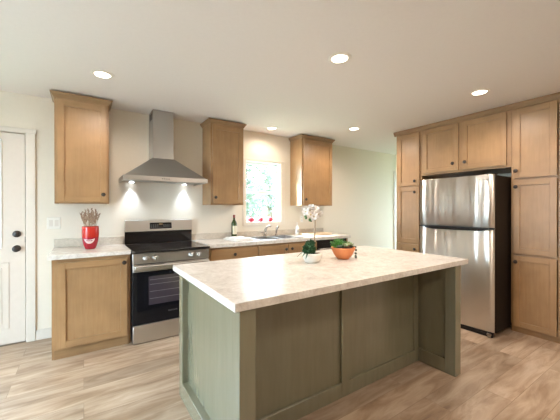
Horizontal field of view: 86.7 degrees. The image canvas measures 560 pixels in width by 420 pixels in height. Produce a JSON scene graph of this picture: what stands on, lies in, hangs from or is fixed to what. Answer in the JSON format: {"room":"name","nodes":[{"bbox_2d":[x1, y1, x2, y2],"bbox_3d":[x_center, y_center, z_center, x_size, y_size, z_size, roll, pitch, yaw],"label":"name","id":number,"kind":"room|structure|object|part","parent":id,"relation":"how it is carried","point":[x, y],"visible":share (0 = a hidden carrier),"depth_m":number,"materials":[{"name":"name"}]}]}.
{"room":"kitchen","nodes":[
{"label":"kitchen","id":0,"kind":"room"},
{"bbox_2d":[0,90,396,329],"bbox_3d":[-0.324,0.078,4.471,9.600,2.449,0.140,0,0,-34],"label":"wall","id":1,"kind":"structure","parent":0,"point":[362,208],"depth_m":3.72,"materials":[{"name":"beige paint"}]},
{"bbox_2d":[0,132,25,344],"bbox_3d":[-2.900,0.275,2.673,0.925,2.043,0.108,0,0,-34],"label":"door","id":2,"kind":"structure","parent":1,"relation":"in","point":[12,145],"depth_m":2.88,"materials":[{"name":"white paint"}]},
{"bbox_3d":[-2.927,-0.152,2.669,0.630,1.050,0.026,0,0,-34],"label":"glazing frame","id":3,"kind":"part","parent":2,"relation":"part of","materials":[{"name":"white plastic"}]},
{"bbox_3d":[-2.556,0.376,2.875,0.064,0.064,0.064,0,0,-34],"label":"knob","id":4,"kind":"part","parent":2,"relation":"part of","materials":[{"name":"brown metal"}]},
{"bbox_2d":[0,341,25,346],"bbox_3d":[-2.938,1.303,2.736,0.940,0.011,0.130,0,0,-34],"label":"trim","id":5,"kind":"structure","parent":1,"relation":"attached to","point":[21,341],"depth_m":2.88,"materials":[{"name":"silver metal"}]},
{"bbox_2d":[0,126,36,341],"bbox_3d":[-2.938,0.254,2.726,1.112,2.108,0.162,0,0,-34],"label":"trim","id":6,"kind":"structure","parent":1,"relation":"attached to","point":[30,134],"depth_m":2.94,"materials":[{"name":"white paint"}]},
{"bbox_2d":[36,327,51,339],"bbox_3d":[-2.379,1.256,3.020,0.166,0.102,0.014,0,0,-34],"label":"baseboard","id":7,"kind":"structure","parent":1,"relation":"attached to","point":[45,333],"depth_m":3.00,"materials":[{"name":"white paint"}]},
{"bbox_2d":[47,217,60,228],"bbox_3d":[-2.328,0.135,3.052,0.115,0.120,0.010,0,0,-34],"label":"light switch","id":8,"kind":"object","parent":1,"relation":"attached to","point":[52,222],"visible":1,"depth_m":3.05,"materials":[{"name":"beige plastic"}]},
{"bbox_2d":[50,90,112,203],"bbox_3d":[-2.024,-0.594,3.044,0.515,1.062,0.355,0,0,-34],"label":"upper cabinet","id":9,"kind":"object","parent":1,"relation":"attached to","point":[81,123],"visible":1,"depth_m":2.92,"materials":[{"name":"brown wood"}]},
{"bbox_3d":[-2.030,-1.100,3.051,0.515,0.049,0.334,0,0,-34],"label":"crown molding","id":10,"kind":"part","parent":9,"relation":"part of","materials":[{"name":"brown wood"}]},
{"bbox_2d":[54,236,123,247],"bbox_3d":[-2.059,0.345,3.226,0.637,0.088,0.019,0,0,-34],"label":"backsplash","id":11,"kind":"structure","parent":1,"relation":"attached to","point":[73,242],"depth_m":3.17,"materials":[{"name":"beige stone"}]},
{"bbox_2d":[118,109,207,185],"bbox_3d":[-1.339,-0.725,3.410,0.872,0.830,0.501,0,0,-34],"label":"range hood","id":12,"kind":"object","parent":1,"relation":"attached to","point":[161,166],"visible":1,"depth_m":3.38,"materials":[{"name":"silver metal"}]},
{"bbox_2d":[200,118,246,204],"bbox_3d":[-0.739,-0.596,3.896,0.514,1.062,0.355,0,0,-34],"label":"upper cabinet","id":13,"kind":"object","parent":1,"relation":"attached to","point":[222,140],"visible":1,"depth_m":3.77,"materials":[{"name":"brown wood"}]},
{"bbox_3d":[-0.745,-1.103,3.903,0.514,0.049,0.334,0,0,-34],"label":"crown molding","id":14,"kind":"part","parent":13,"relation":"part of","materials":[{"name":"brown wood"}]},
{"bbox_3d":[-0.663,-0.571,3.781,0.410,0.980,0.020,0,0,-34],"label":"door","id":15,"kind":"part","parent":13,"relation":"part of","materials":[{"name":"brown wood"}]},
{"bbox_2d":[192,228,322,239],"bbox_3d":[-0.206,0.347,4.454,2.264,0.076,0.019,0,0,-34],"label":"backsplash","id":16,"kind":"structure","parent":1,"relation":"attached to","point":[290,231],"depth_m":4.29,"materials":[{"name":"beige stone"}]},
{"bbox_2d":[246,160,280,222],"bbox_3d":[-0.281,-0.271,4.498,0.609,0.912,0.140,0,0,-34],"label":"window","id":17,"kind":"structure","parent":1,"relation":"in","point":[277,166],"depth_m":4.62,"materials":[{"name":"white plastic"}]},
{"bbox_3d":[-0.303,-0.483,4.531,0.581,0.461,0.030,0,0,-34],"label":"sash","id":18,"kind":"part","parent":17,"relation":"part of","materials":[{"name":"white plastic"}]},
{"bbox_3d":[-0.285,-0.056,4.505,0.581,0.453,0.030,0,0,-34],"label":"sash","id":19,"kind":"part","parent":17,"relation":"part of","materials":[{"name":"white plastic"}]},
{"bbox_2d":[243,157,285,225],"bbox_3d":[-0.225,-0.267,4.441,0.747,0.984,0.018,0,0,-34],"label":"trim","id":20,"kind":"structure","parent":1,"relation":"attached to","point":[283,163],"depth_m":4.46,"materials":[{"name":"beige paint"}]},
{"bbox_2d":[289,134,334,205],"bbox_3d":[0.517,-0.599,4.728,0.681,1.062,0.355,0,0,-34],"label":"upper cabinet","id":21,"kind":"object","parent":1,"relation":"attached to","point":[310,156],"visible":1,"depth_m":4.59,"materials":[{"name":"brown wood"}]},
{"bbox_3d":[0.511,-1.105,4.735,0.681,0.049,0.334,0,0,-34],"label":"crown molding","id":22,"kind":"part","parent":21,"relation":"part of","materials":[{"name":"brown wood"}]},
{"bbox_3d":[0.593,-0.574,4.613,0.577,0.980,0.020,0,0,-34],"label":"door","id":23,"kind":"part","parent":21,"relation":"part of","materials":[{"name":"brown wood"}]},
{"bbox_2d":[394,172,396,249],"bbox_3d":[2.789,0.249,6.439,1.018,2.095,0.020,0,0,-34],"label":"trim","id":24,"kind":"structure","parent":1,"relation":"attached to","point":[395,173],"depth_m":6.17,"materials":[{"name":"white paint"}]},
{"bbox_2d":[0,0,559,154],"bbox_3d":[1.499,-1.198,1.716,9.600,0.120,6.740,0,0,-34],"label":"ceiling","id":25,"kind":"structure","parent":0,"point":[258,64],"depth_m":2.19,"materials":[{"name":"paint"}]},
{"bbox_2d":[90,69,113,78],"bbox_3d":[-1.490,-1.135,2.489,0.176,0.009,0.176,0,0,-34],"label":"recessed light","id":26,"kind":"object","parent":25,"relation":"in","point":[103,74],"visible":1,"depth_m":2.48,"materials":[{"name":"beige plastic"}]},
{"bbox_2d":[266,126,277,129],"bbox_3d":[-0.112,-1.141,4.142,0.176,0.009,0.176,0,0,-34],"label":"recessed light","id":27,"kind":"object","parent":25,"relation":"in","point":[269,127],"visible":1,"depth_m":4.13,"materials":[{"name":"beige plastic"}]},
{"bbox_2d":[328,52,351,63],"bbox_3d":[0.446,-1.135,2.223,0.176,0.009,0.176,0,0,-34],"label":"recessed light","id":28,"kind":"object","parent":25,"relation":"in","point":[339,57],"visible":1,"depth_m":2.20,"materials":[{"name":"beige plastic"}]},
{"bbox_2d":[348,127,359,129],"bbox_3d":[1.040,-1.141,4.168,0.176,0.009,0.176,0,0,-34],"label":"recessed light","id":29,"kind":"object","parent":25,"relation":"in","point":[350,128],"visible":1,"depth_m":4.14,"materials":[{"name":"beige plastic"}]},
{"bbox_2d":[393,92,559,136],"bbox_3d":[2.586,-1.112,3.615,0.642,0.059,2.304,0,0,-34],"label":"strip","id":30,"kind":"object","parent":25,"relation":"attached to","point":[555,96],"visible":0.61,"depth_m":3.40,"materials":[{"name":"brown wood"}]},
{"bbox_2d":[469,88,490,95],"bbox_3d":[1.930,-1.137,2.868,0.176,0.009,0.176,0,0,-34],"label":"recessed light","id":31,"kind":"object","parent":25,"relation":"in","point":[477,92],"visible":1,"depth_m":2.86,"materials":[{"name":"beige plastic"}]},
{"bbox_2d":[0,325,559,419],"bbox_3d":[1.499,1.361,1.724,9.600,0.100,6.740,0,0,-34],"label":"floor","id":32,"kind":"structure","parent":0,"point":[509,375],"depth_m":2.21,"materials":[{"name":"brown wood"}]},
{"bbox_2d":[51,254,129,359],"bbox_3d":[-1.872,0.869,2.963,0.612,0.877,0.662,0,0,-34],"label":"base cabinet","id":33,"kind":"object","parent":32,"relation":"on","point":[91,295],"visible":0.86,"depth_m":2.71,"materials":[{"name":"brown wood"}]},
{"bbox_2d":[47,244,130,260],"bbox_3d":[-1.887,0.409,2.965,0.640,0.040,0.644,0,0,-34],"label":"countertop","id":34,"kind":"structure","parent":33,"relation":"on","point":[61,253],"depth_m":2.79,"materials":[{"name":"beige stone"}]},
{"bbox_2d":[82,226,98,248],"bbox_3d":[-1.905,0.276,2.980,0.149,0.226,0.149,0,0,-34],"label":"vase","id":35,"kind":"object","parent":34,"relation":"on","point":[90,235],"visible":0.94,"depth_m":2.93,"materials":[{"name":"red ceramic"}]},
{"bbox_2d":[80,208,100,226],"bbox_3d":[-1.906,0.134,2.982,0.183,0.313,0.130,0,0,-26],"label":"bunch","id":36,"kind":"object","parent":35,"relation":"in","point":[91,217],"visible":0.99,"depth_m":2.96,"materials":[{"name":"beige plant"}]},
{"bbox_2d":[124,219,209,344],"bbox_3d":[-1.265,0.712,3.305,0.762,1.190,0.724,0,0,-34],"label":"range","id":37,"kind":"object","parent":32,"relation":"on","point":[154,284],"visible":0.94,"depth_m":3.02,"materials":[{"name":"silver metal"}]},
{"bbox_3d":[-1.303,0.473,2.894,0.060,0.060,0.038,0,0,-34],"label":"burner knob","id":38,"kind":"part","parent":37,"relation":"part of","materials":[{"name":"silver metal"}]},
{"bbox_3d":[-1.238,0.473,2.937,0.060,0.060,0.038,0,0,-34],"label":"burner knob","id":39,"kind":"part","parent":37,"relation":"part of","materials":[{"name":"silver metal"}]},
{"bbox_3d":[-1.106,1.210,3.066,0.752,0.174,0.027,0,0,-34],"label":"storage drawer","id":40,"kind":"part","parent":37,"relation":"part of","materials":[{"name":"silver metal"}]},
{"bbox_3d":[-1.106,0.862,3.065,0.752,0.510,0.027,0,0,-34],"label":"oven door","id":41,"kind":"part","parent":37,"relation":"part of","materials":[{"name":"black glass"}]},
{"bbox_2d":[125,241,209,253],"bbox_3d":[-1.262,0.405,3.299,0.762,0.025,0.660,0,0,-34],"label":"cooktop","id":42,"kind":"object","parent":37,"relation":"in","point":[138,247],"depth_m":3.20,"materials":[{"name":"grey glass"}]},
{"bbox_3d":[-1.106,0.475,3.063,0.758,0.104,0.027,0,0,-34],"label":"control panel","id":43,"kind":"part","parent":37,"relation":"part of","materials":[{"name":"silver metal"}]},
{"bbox_3d":[-1.081,0.558,3.027,0.734,0.044,0.059,0,0,-34],"label":"handle","id":44,"kind":"part","parent":37,"relation":"part of","materials":[{"name":"silver metal"}]},
{"bbox_2d":[208,245,256,260],"bbox_3d":[-0.701,0.867,3.739,0.640,0.877,0.662,0,0,-34],"label":"drawer","id":45,"kind":"object","parent":32,"relation":"on","point":[224,253],"visible":0.2,"depth_m":3.47,"materials":[{"name":"brown wood"}]},
{"bbox_2d":[257,240,316,256],"bbox_3d":[-0.035,0.865,4.181,0.956,0.877,0.662,0,0,-34],"label":"base cabinet","id":46,"kind":"object","parent":32,"relation":"on","point":[289,247],"visible":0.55,"depth_m":3.85,"materials":[{"name":"brown wood"}]},
{"bbox_2d":[192,233,350,247],"bbox_3d":[-0.033,0.406,4.193,2.264,0.040,0.644,0,0,-34],"label":"countertop","id":47,"kind":"structure","parent":46,"relation":"on","point":[219,242],"depth_m":3.76,"materials":[{"name":"beige stone"}]},
{"bbox_2d":[231,215,236,236],"bbox_3d":[-0.631,0.226,4.081,0.077,0.320,0.078,0,0,-34],"label":"wine bottle","id":48,"kind":"object","parent":47,"relation":"on","point":[234,223],"visible":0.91,"depth_m":4.05,"materials":[{"name":"green glass"}]},
{"bbox_2d":[223,236,253,241],"bbox_3d":[-0.536,0.369,3.837,0.263,0.034,0.385,0,0,-34],"label":"folded towel","id":49,"kind":"object","parent":47,"relation":"on","point":[233,238],"visible":1,"depth_m":3.73,"materials":[{"name":"white fabric"}]},
{"bbox_2d":[261,225,270,235],"bbox_3d":[-0.203,0.298,4.318,0.163,0.162,0.061,0,0,7],"label":"faucet","id":50,"kind":"object","parent":47,"relation":"on","point":[267,226],"visible":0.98,"depth_m":4.30,"materials":[{"name":"silver metal"}]},
{"bbox_2d":[250,235,305,240],"bbox_3d":[-0.097,0.469,4.147,0.744,0.177,0.517,0,0,-34],"label":"sink","id":51,"kind":"object","parent":47,"relation":"in","point":[270,237],"visible":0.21,"depth_m":4.25,"materials":[{"name":"silver metal"}]},
{"bbox_3d":[-0.225,0.469,4.028,0.307,0.177,0.382,0,0,-34],"label":"bowl","id":52,"kind":"part","parent":51,"relation":"part of","materials":[{"name":"silver metal"}]},
{"bbox_3d":[0.063,0.468,4.219,0.307,0.177,0.382,0,0,-34],"label":"bowl","id":53,"kind":"part","parent":51,"relation":"part of","materials":[{"name":"silver metal"}]},
{"bbox_2d":[295,223,298,234],"bbox_3d":[0.268,0.290,4.633,0.067,0.189,0.067,0,0,-34],"label":"soap bottle","id":54,"kind":"object","parent":47,"relation":"on","point":[296,227],"visible":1,"depth_m":4.61,"materials":[{"name":"white plastic"}]},
{"bbox_2d":[299,232,331,235],"bbox_3d":[0.561,0.373,4.693,0.530,0.021,0.330,0,0,-34],"label":"cutting board","id":55,"kind":"object","parent":47,"relation":"on","point":[304,233],"visible":0.96,"depth_m":4.58,"materials":[{"name":"beige wood"}]},
{"bbox_3d":[-0.079,0.828,3.802,0.442,0.753,0.020,0,0,-34],"label":"door","id":56,"kind":"part","parent":46,"relation":"part of","materials":[{"name":"brown wood"}]},
{"bbox_3d":[0.313,0.828,4.062,0.483,0.753,0.020,0,0,-34],"label":"door","id":57,"kind":"part","parent":46,"relation":"part of","materials":[{"name":"brown wood"}]},
{"bbox_2d":[179,265,460,419],"bbox_3d":[0.355,0.873,2.246,1.940,0.873,1.005,0,0,-34],"label":"kitchen island","id":58,"kind":"object","parent":32,"relation":"on","point":[290,360],"visible":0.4,"depth_m":1.99,"materials":[{"name":"green paint"}]},
{"bbox_3d":[-0.411,0.875,1.720,0.082,0.873,0.974,0,0,-34],"label":"panel","id":59,"kind":"part","parent":58,"relation":"part of","materials":[{"name":"green paint"}]},
{"bbox_2d":[173,246,467,312],"bbox_3d":[0.374,0.416,2.266,2.055,0.040,1.051,0,0,-34],"label":"island countertop","id":60,"kind":"structure","parent":58,"relation":"on","point":[240,284],"depth_m":1.88,"materials":[{"name":"beige stone"}]},
{"bbox_2d":[297,204,322,262],"bbox_3d":[0.234,0.176,2.235,0.148,0.439,0.213,0,0,30],"label":"potted orchid","id":61,"kind":"object","parent":60,"relation":"on","point":[309,254],"visible":1,"depth_m":2.21,"materials":[{"name":"white plant"}]},
{"bbox_3d":[0.243,0.360,2.250,0.148,0.072,0.148,0,0,-34],"label":"pot","id":62,"kind":"part","parent":61,"relation":"part of","materials":[{"name":"white ceramic"}]},
{"bbox_2d":[330,238,356,259],"bbox_3d":[0.513,0.310,2.408,0.194,0.170,0.197,0,0,28],"label":"succulent bowl","id":63,"kind":"object","parent":60,"relation":"on","point":[343,250],"visible":1,"depth_m":2.36,"materials":[{"name":"ceramic"}]},
{"bbox_3d":[0.452,0.874,2.100,1.775,0.873,0.036,0,0,-34],"label":"panel","id":64,"kind":"part","parent":58,"relation":"part of","materials":[{"name":"green paint"}]},
{"bbox_3d":[1.138,0.872,2.747,0.082,0.873,0.974,0,0,-34],"label":"panel","id":65,"kind":"part","parent":58,"relation":"part of","materials":[{"name":"green paint"}]},
{"bbox_2d":[316,238,345,249],"bbox_3d":[0.616,0.867,4.617,0.594,0.870,0.639,0,0,-34],"label":"dishwasher","id":66,"kind":"object","parent":32,"relation":"on","point":[321,244],"visible":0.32,"depth_m":4.30,"materials":[{"name":"black metal"}]},
{"bbox_2d":[396,131,439,252],"bbox_3d":[2.067,0.096,4.384,0.663,2.415,0.394,0,0,-34],"label":"pantry cabinet","id":67,"kind":"object","parent":32,"relation":"on","point":[409,146],"visible":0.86,"depth_m":4.21,"materials":[{"name":"brown wood"}]},
{"bbox_3d":[1.825,0.842,4.224,0.020,0.724,0.338,0,0,-34],"label":"door","id":68,"kind":"part","parent":67,"relation":"part of","materials":[{"name":"brown wood"}]},
{"bbox_3d":[1.825,0.070,4.221,0.020,0.784,0.338,0,0,-34],"label":"door","id":69,"kind":"part","parent":67,"relation":"part of","materials":[{"name":"brown wood"}]},
{"bbox_3d":[1.825,-0.706,4.219,0.020,0.732,0.338,0,0,-34],"label":"door","id":70,"kind":"part","parent":67,"relation":"part of","materials":[{"name":"brown wood"}]},
{"bbox_2d":[419,173,511,337],"bbox_3d":[2.250,0.463,3.544,0.774,1.686,0.807,0,0,-34],"label":"refrigerator","id":71,"kind":"object","parent":32,"relation":"on","point":[466,217],"visible":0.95,"depth_m":3.18,"materials":[{"name":"silver metal"}]},
{"bbox_3d":[1.971,0.727,3.360,0.056,1.058,0.807,0,0,-34],"label":"fresh food door","id":72,"kind":"part","parent":71,"relation":"part of","materials":[{"name":"silver metal"}]},
{"bbox_3d":[1.971,-0.092,3.358,0.056,0.552,0.807,0,0,-34],"label":"freezer door","id":73,"kind":"part","parent":71,"relation":"part of","materials":[{"name":"silver metal"}]},
{"bbox_2d":[511,99,559,343],"bbox_3d":[2.856,0.099,3.193,0.663,2.415,0.425,0,0,-34],"label":"pantry cabinet","id":74,"kind":"object","parent":32,"relation":"on","point":[535,129],"visible":1,"depth_m":3.04,"materials":[{"name":"brown wood"}]},
{"bbox_3d":[2.607,0.863,3.043,0.020,0.757,0.352,0,0,-34],"label":"door","id":75,"kind":"part","parent":74,"relation":"part of","materials":[{"name":"brown wood"}]},
{"bbox_3d":[2.607,0.073,3.040,0.020,0.779,0.352,0,0,-34],"label":"door","id":76,"kind":"part","parent":74,"relation":"part of","materials":[{"name":"brown wood"}]},
{"bbox_3d":[2.607,-0.704,3.038,0.020,0.730,0.352,0,0,-34],"label":"door","id":77,"kind":"part","parent":74,"relation":"part of","materials":[{"name":"brown wood"}]},
{"bbox_2d":[498,173,510,176],"bbox_3d":[3.779,0.084,2.535,0.140,2.449,5.300,0,0,-34],"label":"wall","id":78,"kind":"structure","parent":0,"point":[503,174],"depth_m":3.77,"materials":[{"name":"beige paint"}]},
{"bbox_2d":[422,110,510,177],"bbox_3d":[2.457,-0.789,3.792,0.663,0.643,1.017,0,0,-34],"label":"upper cabinet","id":79,"kind":"object","parent":78,"relation":"attached to","point":[482,145],"visible":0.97,"depth_m":3.57,"materials":[{"name":"brown wood"}]},
{"bbox_3d":[2.073,-0.782,3.844,0.020,0.579,0.459,0,0,-34],"label":"door","id":80,"kind":"part","parent":79,"relation":"part of","materials":[{"name":"brown wood"}]},
{"bbox_3d":[2.349,-0.780,3.427,0.020,0.579,0.455,0,0,-34],"label":"door","id":81,"kind":"part","parent":79,"relation":"part of","materials":[{"name":"brown wood"}]},
{"label":"outside","id":82,"kind":"structure","parent":0,"visible":0},
{"bbox_3d":[-3.476,1.522,14.300,70.000,0.200,60.000,0,0,-34],"label":"lawn","id":83,"kind":"structure","parent":82,"visible":0},
{"bbox_2d":[246,164,274,219],"bbox_3d":[-1.423,-0.986,8.786,3.686,4.883,3.900,0,0,-34],"label":"tree","id":84,"kind":"object","parent":83,"relation":"on","point":[251,203],"visible":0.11,"depth_m":8.59,"materials":[{"name":"green plant"}]},
{"bbox_2d":[246,164,274,219],"bbox_3d":[-0.319,-1.627,14.635,5.488,6.128,4.279,0,0,26],"label":"tree","id":85,"kind":"object","parent":83,"relation":"on","point":[269,208],"visible":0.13,"depth_m":14.19,"materials":[{"name":"green plant"}]}
]}

